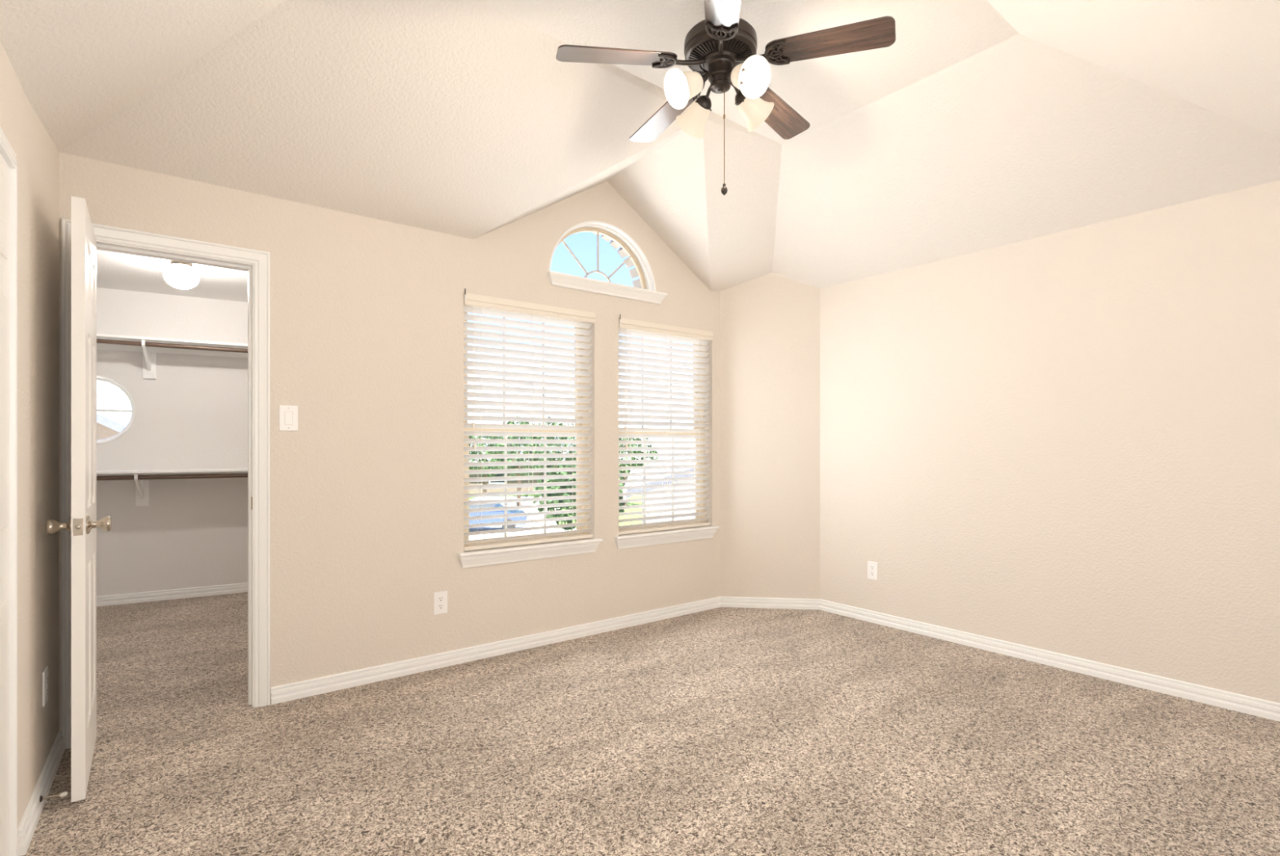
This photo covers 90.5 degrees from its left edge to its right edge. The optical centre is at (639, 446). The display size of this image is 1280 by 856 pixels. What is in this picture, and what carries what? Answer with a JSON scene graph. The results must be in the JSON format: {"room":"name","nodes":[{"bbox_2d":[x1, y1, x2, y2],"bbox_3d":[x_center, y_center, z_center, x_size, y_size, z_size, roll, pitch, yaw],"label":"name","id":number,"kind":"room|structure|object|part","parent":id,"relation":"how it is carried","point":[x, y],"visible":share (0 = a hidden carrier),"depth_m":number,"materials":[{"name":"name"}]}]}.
{"room":"empty bedroom","nodes":[
{"label":"empty bedroom","id":0,"kind":"room"},
{"bbox_2d":[0,40,59,828],"bbox_3d":[-0.966,-0.340,0.567,0.115,3.120,4.850,0,0,-36],"label":"wall","id":1,"kind":"structure","parent":0,"point":[37,157],"depth_m":2.15,"materials":[{"name":"paint"}]},
{"bbox_2d":[0,152,9,855],"bbox_3d":[-1.589,0.176,1.529,0.010,2.057,0.750,0,0,-36],"label":"door","id":2,"kind":"structure","parent":1,"relation":"in","point":[4,168],"depth_m":1.72,"materials":[{"name":"white paint"}]},
{"bbox_2d":[0,126,17,855],"bbox_3d":[-1.585,0.187,1.532,0.020,2.066,0.748,0,0,-36],"label":"trim","id":3,"kind":"structure","parent":1,"relation":"attached to","point":[6,151],"depth_m":1.79,"materials":[{"name":"white paint"}]},
{"bbox_2d":[17,728,65,855],"bbox_3d":[-2.093,1.182,2.230,0.020,0.076,0.833,0,0,-36],"label":"baseboard","id":4,"kind":"structure","parent":1,"relation":"attached to","point":[27,826],"depth_m":2.12,"materials":[{"name":"white paint"}]},
{"bbox_2d":[42,666,48,706],"bbox_3d":[-2.135,0.859,2.277,0.008,0.123,0.077,0,0,-36],"label":"wall outlet","id":5,"kind":"object","parent":1,"relation":"attached to","point":[45,673],"visible":1,"depth_m":2.26,"materials":[{"name":"white plastic"}]},
{"bbox_2d":[40,791,67,801],"bbox_3d":[-1.976,1.175,2.137,0.068,0.021,0.020,0,0,-38],"label":"door stop","id":6,"kind":"object","parent":1,"relation":"attached to","point":[62,793],"visible":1,"depth_m":2.14,"materials":[{"name":"white metal"}]},
{"bbox_3d":[-1.979,1.177,2.133,0.050,0.009,0.006,0,0,-36],"label":"stop rod","id":7,"kind":"part","parent":6,"relation":"part of","materials":[{"name":"silver metal"}]},
{"bbox_2d":[46,195,111,801],"bbox_3d":[-2.089,0.177,2.386,0.170,2.050,0.608,0,0,-38],"label":"door","id":8,"kind":"structure","parent":1,"relation":"in","point":[82,525],"depth_m":2.16,"materials":[{"name":"white paint"}]},
{"bbox_3d":[-1.988,0.272,2.172,0.067,0.066,0.066,0,0,-38],"label":"knob","id":9,"kind":"part","parent":8,"relation":"part of","materials":[{"name":"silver metal"}]},
{"bbox_3d":[-1.910,0.272,2.155,0.026,0.058,0.004,0,0,-38],"label":"latch plate","id":10,"kind":"part","parent":8,"relation":"part of","materials":[{"name":"silver metal"}]},
{"bbox_3d":[-1.907,0.272,2.235,0.067,0.066,0.066,0,0,-38],"label":"knob","id":11,"kind":"part","parent":8,"relation":"part of","materials":[{"name":"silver metal"}]},
{"bbox_2d":[96,287,248,595],"bbox_3d":[-3.979,-0.080,5.044,2.793,2.600,0.140,0,0,-30],"label":"wall","id":12,"kind":"structure","parent":0,"point":[192,532],"depth_m":5.10,"materials":[{"name":"white paint"}]},
{"bbox_2d":[96,374,135,444],"bbox_3d":[-4.221,-0.285,4.890,0.538,0.538,0.124,0,0,-30],"label":"window","id":13,"kind":"structure","parent":12,"relation":"in","point":[100,378],"depth_m":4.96,"materials":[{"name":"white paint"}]},
{"bbox_2d":[133,473,149,506],"bbox_3d":[-3.845,0.332,4.867,0.084,0.266,0.300,0,0,-30],"label":"shelf bracket","id":14,"kind":"object","parent":12,"relation":"attached to","point":[142,486],"visible":0.99,"depth_m":4.97,"materials":[{"name":"white metal"}]},
{"bbox_3d":[-3.840,0.302,4.860,0.020,0.206,0.282,0,0,-30],"label":"bracket arm","id":15,"kind":"part","parent":14,"relation":"part of","materials":[{"name":"white paint"}]},
{"bbox_2d":[96,467,248,480],"bbox_3d":[-3.867,0.219,4.851,2.473,0.078,0.304,0,0,-30],"label":"closet shelf","id":16,"kind":"object","parent":14,"relation":"on","point":[237,470],"visible":0.19,"depth_m":4.93,"materials":[{"name":"white paint"}]},
{"bbox_2d":[96,473,248,479],"bbox_3d":[-3.808,0.230,4.748,2.473,0.033,0.033,0,0,-30],"label":"clothes rod","id":17,"kind":"object","parent":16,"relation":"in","point":[204,475],"visible":0.49,"depth_m":4.86,"materials":[{"name":"brown metal"}]},
{"bbox_2d":[141,338,156,378],"bbox_3d":[-3.807,-0.673,4.889,0.084,0.266,0.300,0,0,-30],"label":"shelf bracket","id":18,"kind":"object","parent":12,"relation":"attached to","point":[149,359],"visible":1,"depth_m":4.99,"materials":[{"name":"white paint"}]},
{"bbox_3d":[-3.802,-0.703,4.882,0.020,0.206,0.282,0,0,-30],"label":"bracket arm","id":19,"kind":"part","parent":18,"relation":"part of","materials":[{"name":"white paint"}]},
{"bbox_3d":[-3.877,-0.643,5.011,0.084,0.206,0.018,0,0,-30],"label":"wall plate","id":20,"kind":"part","parent":18,"relation":"part of","materials":[{"name":"white paint"}]},
{"bbox_2d":[96,333,248,358],"bbox_3d":[-3.867,-0.786,4.851,2.473,0.078,0.304,0,0,-30],"label":"closet shelf","id":21,"kind":"object","parent":18,"relation":"on","point":[99,346],"visible":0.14,"depth_m":4.98,"materials":[{"name":"white paint"}]},
{"bbox_2d":[96,338,248,352],"bbox_3d":[-3.808,-0.775,4.748,2.473,0.033,0.033,0,0,-30],"label":"clothes rod","id":22,"kind":"object","parent":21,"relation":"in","point":[98,340],"visible":0.49,"depth_m":4.86,"materials":[{"name":"brown metal"}]},
{"bbox_2d":[96,582,248,606],"bbox_3d":[-3.154,1.182,3.963,2.570,0.076,2.926,0,0,-38],"label":"baseboard","id":23,"kind":"structure","parent":12,"relation":"attached to","point":[147,596],"depth_m":5.07,"materials":[{"name":"white paint"}]},
{"bbox_2d":[96,249,248,302],"bbox_3d":[-3.214,-1.280,4.057,2.830,0.120,3.148,0,0,-38],"label":"ceiling","id":24,"kind":"structure","parent":0,"point":[114,270],"depth_m":4.58,"materials":[{"name":"white paint"}]},
{"bbox_2d":[163,260,199,288],"bbox_3d":[-3.008,-1.129,4.159,0.192,0.183,0.192,0,0,-38],"label":"closet light","id":25,"kind":"object","parent":24,"relation":"attached to","point":[181,275],"visible":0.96,"depth_m":4.10,"materials":[{"name":"white glass"}]},
{"bbox_2d":[59,152,719,729],"bbox_3d":[-1.345,-0.340,3.425,5.050,3.120,0.140,0,0,-38],"label":"wall","id":26,"kind":"structure","parent":0,"point":[366,313],"depth_m":3.36,"materials":[{"name":"paint"}]},
{"bbox_2d":[61,217,270,748],"bbox_3d":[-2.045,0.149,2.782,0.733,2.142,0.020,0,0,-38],"label":"trim","id":27,"kind":"structure","parent":26,"relation":"attached to","point":[260,260],"depth_m":2.97,"materials":[{"name":"white paint"}]},
{"bbox_2d":[279,404,297,430],"bbox_3d":[-1.695,-0.139,3.059,0.080,0.122,0.012,0,0,-38],"label":"light switch","id":28,"kind":"object","parent":26,"relation":"attached to","point":[288,414],"visible":1,"depth_m":3.06,"materials":[{"name":"white plastic"}]},
{"bbox_2d":[433,590,447,614],"bbox_3d":[-1.106,0.864,3.517,0.077,0.123,0.008,0,0,-38],"label":"wall outlet","id":29,"kind":"object","parent":26,"relation":"attached to","point":[440,598],"visible":1,"depth_m":3.51,"materials":[{"name":"white plastic"}]},
{"bbox_2d":[438,603,443,608],"bbox_3d":[-1.105,0.885,3.516,0.029,0.032,0.002,0,0,-38],"label":"receptacle","id":30,"kind":"object","parent":29,"relation":"attached to","point":[440,605],"depth_m":3.51,"materials":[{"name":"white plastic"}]},
{"bbox_2d":[438,595,443,601],"bbox_3d":[-1.105,0.843,3.516,0.029,0.032,0.002,0,0,-38],"label":"receptacle","id":31,"kind":"object","parent":29,"relation":"attached to","point":[440,597],"depth_m":3.51,"materials":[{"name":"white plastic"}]},
{"bbox_2d":[457,305,602,567],"bbox_3d":[-0.679,-0.096,3.913,0.963,1.564,0.178,0,0,-38],"label":"window","id":32,"kind":"structure","parent":26,"relation":"in","point":[482,557],"depth_m":3.90,"materials":[{"name":"beige plastic"}]},
{"bbox_3d":[-0.726,-0.464,3.974,0.819,0.757,0.022,0,0,-38],"label":"sash","id":33,"kind":"part","parent":32,"relation":"part of","materials":[{"name":"beige plastic"}]},
{"bbox_3d":[-0.713,0.230,3.957,0.819,0.709,0.022,0,0,-38],"label":"sash","id":34,"kind":"part","parent":32,"relation":"part of","materials":[{"name":"white glass"}]},
{"bbox_2d":[463,288,595,551],"bbox_3d":[-0.663,-0.151,3.890,0.891,1.490,0.087,0,0,-38],"label":"window blind","id":35,"kind":"object","parent":32,"relation":"attached to","point":[471,300],"visible":0.87,"depth_m":3.88,"materials":[{"name":"beige plastic"}]},
{"bbox_3d":[-0.936,-0.121,3.700,0.002,1.413,0.054,0,0,-38],"label":"ladder cord","id":36,"kind":"part","parent":35,"relation":"part of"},
{"bbox_3d":[-0.672,0.584,3.904,0.879,0.021,0.052,0,0,-38],"label":"rail","id":37,"kind":"part","parent":35,"relation":"part of","materials":[{"name":"beige plastic"}]},
{"bbox_3d":[-0.422,-0.121,4.098,0.002,1.413,0.054,0,0,-38],"label":"ladder cord","id":38,"kind":"part","parent":35,"relation":"part of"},
{"bbox_3d":[-0.662,0.610,3.892,0.963,0.020,0.124,0,0,-38],"label":"sill","id":39,"kind":"part","parent":32,"relation":"part of","materials":[{"name":"white paint"}]},
{"bbox_3d":[-0.715,-0.129,3.959,0.891,1.498,0.058,0,0,-38],"label":"frame","id":40,"kind":"part","parent":32,"relation":"part of","materials":[{"name":"beige plastic"}]},
{"bbox_2d":[546,220,666,304],"bbox_3d":[-0.289,-1.302,4.278,1.061,0.587,0.286,0,0,-38],"label":"window","id":41,"kind":"structure","parent":26,"relation":"in","point":[643,289],"depth_m":4.28,"materials":[{"name":"white paint"}]},
{"bbox_3d":[-0.285,-1.266,4.272,0.862,0.438,0.030,0,0,-38],"label":"frame","id":42,"kind":"part","parent":41,"relation":"part of","materials":[{"name":"beige plastic"}]},
{"bbox_3d":[-0.218,-1.045,4.231,0.942,0.074,0.124,0,0,-38],"label":"sill","id":43,"kind":"part","parent":41,"relation":"part of","materials":[{"name":"white paint"}]},
{"bbox_2d":[613,328,719,548],"bbox_3d":[0.172,-0.093,4.572,0.946,1.558,0.178,0,0,-38],"label":"window","id":44,"kind":"structure","parent":26,"relation":"in","point":[662,536],"depth_m":4.62,"materials":[{"name":"beige plastic"}]},
{"bbox_3d":[0.124,-0.461,4.634,0.802,0.751,0.022,0,0,-38],"label":"sash","id":45,"kind":"part","parent":44,"relation":"part of","materials":[{"name":"beige plastic"}]},
{"bbox_3d":[0.138,0.230,4.617,0.802,0.709,0.022,0,0,-38],"label":"sash","id":46,"kind":"part","parent":44,"relation":"part of","materials":[{"name":"beige plastic"}]},
{"bbox_2d":[618,314,713,534],"bbox_3d":[0.188,-0.148,4.549,0.874,1.484,0.087,0,0,-38],"label":"window blind","id":47,"kind":"object","parent":44,"relation":"attached to","point":[625,323],"visible":0.89,"depth_m":4.54,"materials":[{"name":"beige plastic"}]},
{"bbox_3d":[-0.097,-0.473,4.301,0.002,0.677,0.004,0,0,-38],"label":"pull cord","id":48,"kind":"part","parent":47,"relation":"part of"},
{"bbox_3d":[-0.090,-0.413,4.306,0.002,0.797,0.004,0,0,-38],"label":"pull cord","id":49,"kind":"part","parent":47,"relation":"part of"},
{"bbox_3d":[-0.080,-0.118,4.363,0.002,1.407,0.054,0,0,-38],"label":"ladder cord","id":50,"kind":"part","parent":47,"relation":"part of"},
{"bbox_3d":[0.179,0.584,4.564,0.862,0.021,0.052,0,0,-38],"label":"rail","id":51,"kind":"part","parent":47,"relation":"part of","materials":[{"name":"beige plastic"}]},
{"bbox_3d":[0.179,-0.118,4.564,0.002,1.407,0.054,0,0,-38],"label":"ladder cord","id":52,"kind":"part","parent":47,"relation":"part of","materials":[{"name":"white fabric"}]},
{"bbox_3d":[0.424,-0.118,4.754,0.002,1.407,0.054,0,0,-38],"label":"ladder cord","id":53,"kind":"part","parent":47,"relation":"part of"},
{"bbox_3d":[0.189,0.610,4.551,0.946,0.020,0.124,0,0,-38],"label":"sill","id":54,"kind":"part","parent":44,"relation":"part of","materials":[{"name":"white paint"}]},
{"bbox_3d":[0.136,-0.126,4.619,0.874,1.492,0.058,0,0,-38],"label":"frame","id":55,"kind":"part","parent":44,"relation":"part of","materials":[{"name":"beige plastic"}]},
{"bbox_2d":[0,0,1279,291],"bbox_3d":[0.742,-1.399,1.951,4.419,0.731,4.748,0,0,-38],"label":"ceiling","id":56,"kind":"structure","parent":0,"point":[984,124],"depth_m":2.83,"materials":[{"name":"paint"}]},
{"bbox_2d":[555,0,895,195],"bbox_3d":[0.302,-1.333,2.412,1.174,0.793,1.168,0,0,-38],"label":"ceiling fan","id":57,"kind":"object","parent":56,"relation":"hanging from","point":[721,48],"visible":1,"depth_m":2.30,"materials":[{"name":"brown wood"}]},
{"bbox_3d":[-0.082,-1.415,2.299,0.437,0.006,0.132,-4,11,-12],"label":"blade","id":58,"kind":"part","parent":57,"relation":"part of","materials":[{"name":"brown wood"}]},
{"bbox_3d":[0.106,-1.415,2.721,0.132,0.006,0.437,-12,2,-30],"label":"blade","id":59,"kind":"part","parent":57,"relation":"part of","materials":[{"name":"brown wood"}]},
{"bbox_3d":[0.162,-1.298,2.306,0.145,0.138,0.134,0,0,-38],"label":"lamp shade","id":60,"kind":"part","parent":57,"relation":"part of","materials":[{"name":"white glass"}]},
{"bbox_3d":[0.182,-1.321,2.314,0.079,0.060,0.040,0,0,-38],"label":"bulb","id":61,"kind":"part","parent":57,"relation":"part of","materials":[{"name":"white glass"}]},
{"bbox_3d":[0.227,-1.298,2.521,0.134,0.138,0.145,0,0,-38],"label":"lamp shade","id":62,"kind":"part","parent":57,"relation":"part of","materials":[{"name":"beige glass"}]},
{"bbox_3d":[0.248,-1.366,2.350,0.061,0.042,0.013,0,0,-30],"label":"light arm","id":63,"kind":"part","parent":57,"relation":"part of","materials":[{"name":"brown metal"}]},
{"bbox_3d":[0.271,-1.366,2.435,0.013,0.042,0.061,0,0,-30],"label":"light arm","id":64,"kind":"part","parent":57,"relation":"part of","materials":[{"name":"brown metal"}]},
{"bbox_3d":[0.261,-1.415,1.990,0.132,0.006,0.437,10,5,5],"label":"blade","id":65,"kind":"part","parent":57,"relation":"part of","materials":[{"name":"brown wood"}]},
{"bbox_3d":[0.314,-0.959,2.361,0.025,0.043,0.025,0,0,-38],"label":"chain knob","id":66,"kind":"part","parent":57,"relation":"part of","materials":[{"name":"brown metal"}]},
{"bbox_3d":[0.314,-1.159,2.361,0.004,0.368,0.003,0,0,-38],"label":"pull chain","id":67,"kind":"part","parent":57,"relation":"part of","materials":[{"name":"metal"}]},
{"bbox_3d":[0.333,-1.366,2.327,0.013,0.042,0.061,0,0,-30],"label":"light arm","id":68,"kind":"part","parent":57,"relation":"part of","materials":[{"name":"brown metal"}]},
{"bbox_3d":[0.356,-1.366,2.412,0.061,0.042,0.013,0,0,-30],"label":"light arm","id":69,"kind":"part","parent":57,"relation":"part of","materials":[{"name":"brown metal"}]},
{"bbox_3d":[0.369,-1.321,2.261,0.040,0.060,0.079,0,0,-38],"label":"bulb","id":70,"kind":"part","parent":57,"relation":"part of","materials":[{"name":"white glass"}]},
{"bbox_3d":[0.377,-1.298,2.241,0.134,0.138,0.145,0,0,-38],"label":"lamp shade","id":71,"kind":"part","parent":57,"relation":"part of","materials":[{"name":"white glass"}]},
{"bbox_3d":[0.442,-1.298,2.456,0.145,0.138,0.134,0,0,-38],"label":"lamp shade","id":72,"kind":"part","parent":57,"relation":"part of","materials":[{"name":"beige glass"}]},
{"bbox_3d":[0.565,-1.415,2.673,0.132,0.006,0.437,-13,-13,41],"label":"blade","id":73,"kind":"part","parent":57,"relation":"part of","materials":[{"name":"brown wood"}]},
{"bbox_3d":[0.661,-1.415,2.221,0.437,0.006,0.132,4,-8,24],"label":"blade","id":74,"kind":"part","parent":57,"relation":"part of","materials":[{"name":"brown wood"}]},
{"bbox_2d":[21,591,1279,855],"bbox_3d":[-0.562,1.280,2.880,5.341,0.120,7.814,0,0,-38],"label":"floor","id":75,"kind":"structure","parent":0,"point":[722,731],"depth_m":2.50,"materials":[{"name":"carpet"}]},
{"bbox_2d":[720,272,820,598],"bbox_3d":[0.992,-0.340,4.880,0.747,3.120,0.140,0,0,7],"label":"wall","id":76,"kind":"structure","parent":0,"point":[770,323],"depth_m":4.81,"materials":[{"name":"paint"}]},
{"bbox_2d":[820,180,1279,702],"bbox_3d":[2.735,-0.340,3.099,0.140,3.120,4.328,0,0,-38],"label":"wall","id":77,"kind":"structure","parent":0,"point":[1067,442],"depth_m":3.44,"materials":[{"name":"paint"}]},
{"bbox_2d":[271,595,1279,721],"bbox_3d":[1.413,1.182,3.441,5.888,0.076,2.526,0,0,15],"label":"baseboard","id":78,"kind":"structure","parent":77,"relation":"attached to","point":[1252,705],"depth_m":3.59,"materials":[{"name":"white paint"}]},
{"bbox_2d":[867,560,877,579],"bbox_3d":[1.621,0.861,4.417,0.008,0.123,0.077,0,0,-38],"label":"wall outlet","id":79,"kind":"object","parent":77,"relation":"attached to","point":[872,566],"visible":1,"depth_m":4.41,"materials":[{"name":"white plastic"}]},
{"label":"outside","id":80,"kind":"structure","parent":0,"visible":0},
{"bbox_2d":[469,496,558,530],"bbox_3d":[-8.767,4.100,41.502,7.000,0.040,21.000,0,0,-6],"label":"driveway","id":81,"kind":"structure","parent":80,"point":[526,503],"depth_m":37.55,"materials":[{"name":"concrete"}]},
{"bbox_2d":[487,414,551,505],"bbox_3d":[-8.405,0.933,43.965,4.439,6.359,4.434,0,0,-38],"label":"leafy tree","id":82,"kind":"object","parent":81,"relation":"on","point":[508,422],"visible":0.3,"depth_m":43.52,"materials":[{"name":"green plant"}]},
{"bbox_2d":[526,415,576,472],"bbox_3d":[-7.024,0.775,51.997,5.007,6.675,4.870,0,0,-38],"label":"leafy tree","id":83,"kind":"object","parent":81,"relation":"on","point":[547,423],"visible":0.22,"depth_m":51.12,"materials":[{"name":"green plant"}]},
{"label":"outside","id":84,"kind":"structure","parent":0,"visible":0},
{"bbox_2d":[469,462,648,528],"bbox_3d":[-40.243,4.220,68.253,200.000,0.200,142.800,0,0,-38],"label":"lawn","id":85,"kind":"structure","parent":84,"point":[526,495],"depth_m":41.35,"materials":[{"name":"green plant"}]},
{"bbox_2d":[469,435,517,492],"bbox_3d":[-12.825,1.248,52.025,5.229,5.729,5.249,0,0,-38],"label":"leafy tree","id":86,"kind":"object","parent":85,"relation":"on","point":[470,437],"visible":0.15,"depth_m":51.29,"materials":[{"name":"green plant"}]},
{"bbox_2d":[469,435,576,492],"bbox_3d":[-13.016,1.260,62.000,18.800,5.720,11.020,0,0,-3],"label":"house","id":87,"kind":"structure","parent":85,"relation":"on","point":[491,490],"depth_m":57.05,"materials":[{"name":"brick"}]},
{"bbox_3d":[-12.773,2.570,56.986,1.500,1.400,0.020,0,0,-3],"label":"pane","id":88,"kind":"part","parent":87,"relation":"part of","materials":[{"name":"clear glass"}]},
{"bbox_2d":[618,437,657,505],"bbox_3d":[-1.035,1.448,44.007,4.764,5.331,4.844,0,0,-38],"label":"leafy tree","id":89,"kind":"object","parent":85,"relation":"on","point":[620,438],"visible":0.16,"depth_m":43.09,"materials":[{"name":"green plant"}]},
{"bbox_2d":[623,450,693,523],"bbox_3d":[4.600,1.760,23.000,10.020,4.720,14.800,0,0,0],"label":"house","id":90,"kind":"structure","parent":85,"relation":"on","point":[686,451],"depth_m":16.00,"materials":[{"name":"white"}]},
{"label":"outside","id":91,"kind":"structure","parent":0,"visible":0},
{"bbox_2d":[469,528,576,539],"bbox_3d":[-4.404,4.105,24.513,80.000,0.030,14.000,0,0,-6],"label":"street","id":92,"kind":"structure","parent":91,"point":[540,531],"depth_m":29.86,"materials":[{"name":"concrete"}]},
{"bbox_2d":[469,499,528,528],"bbox_3d":[-7.762,3.363,31.003,4.450,1.447,1.840,0,0,-8],"label":"parked car","id":93,"kind":"object","parent":92,"relation":"on","point":[498,504],"visible":0.24,"depth_m":30.24,"materials":[{"name":"blue paint"}]},
{"bbox_2d":[533,451,628,530],"bbox_3d":[-2.108,2.100,23.004,3.492,4.027,3.558,0,0,-38],"label":"leafy tree","id":94,"kind":"object","parent":92,"relation":"on","point":[548,508],"visible":0.17,"depth_m":22.36,"materials":[{"name":"green plant"}]}
]}

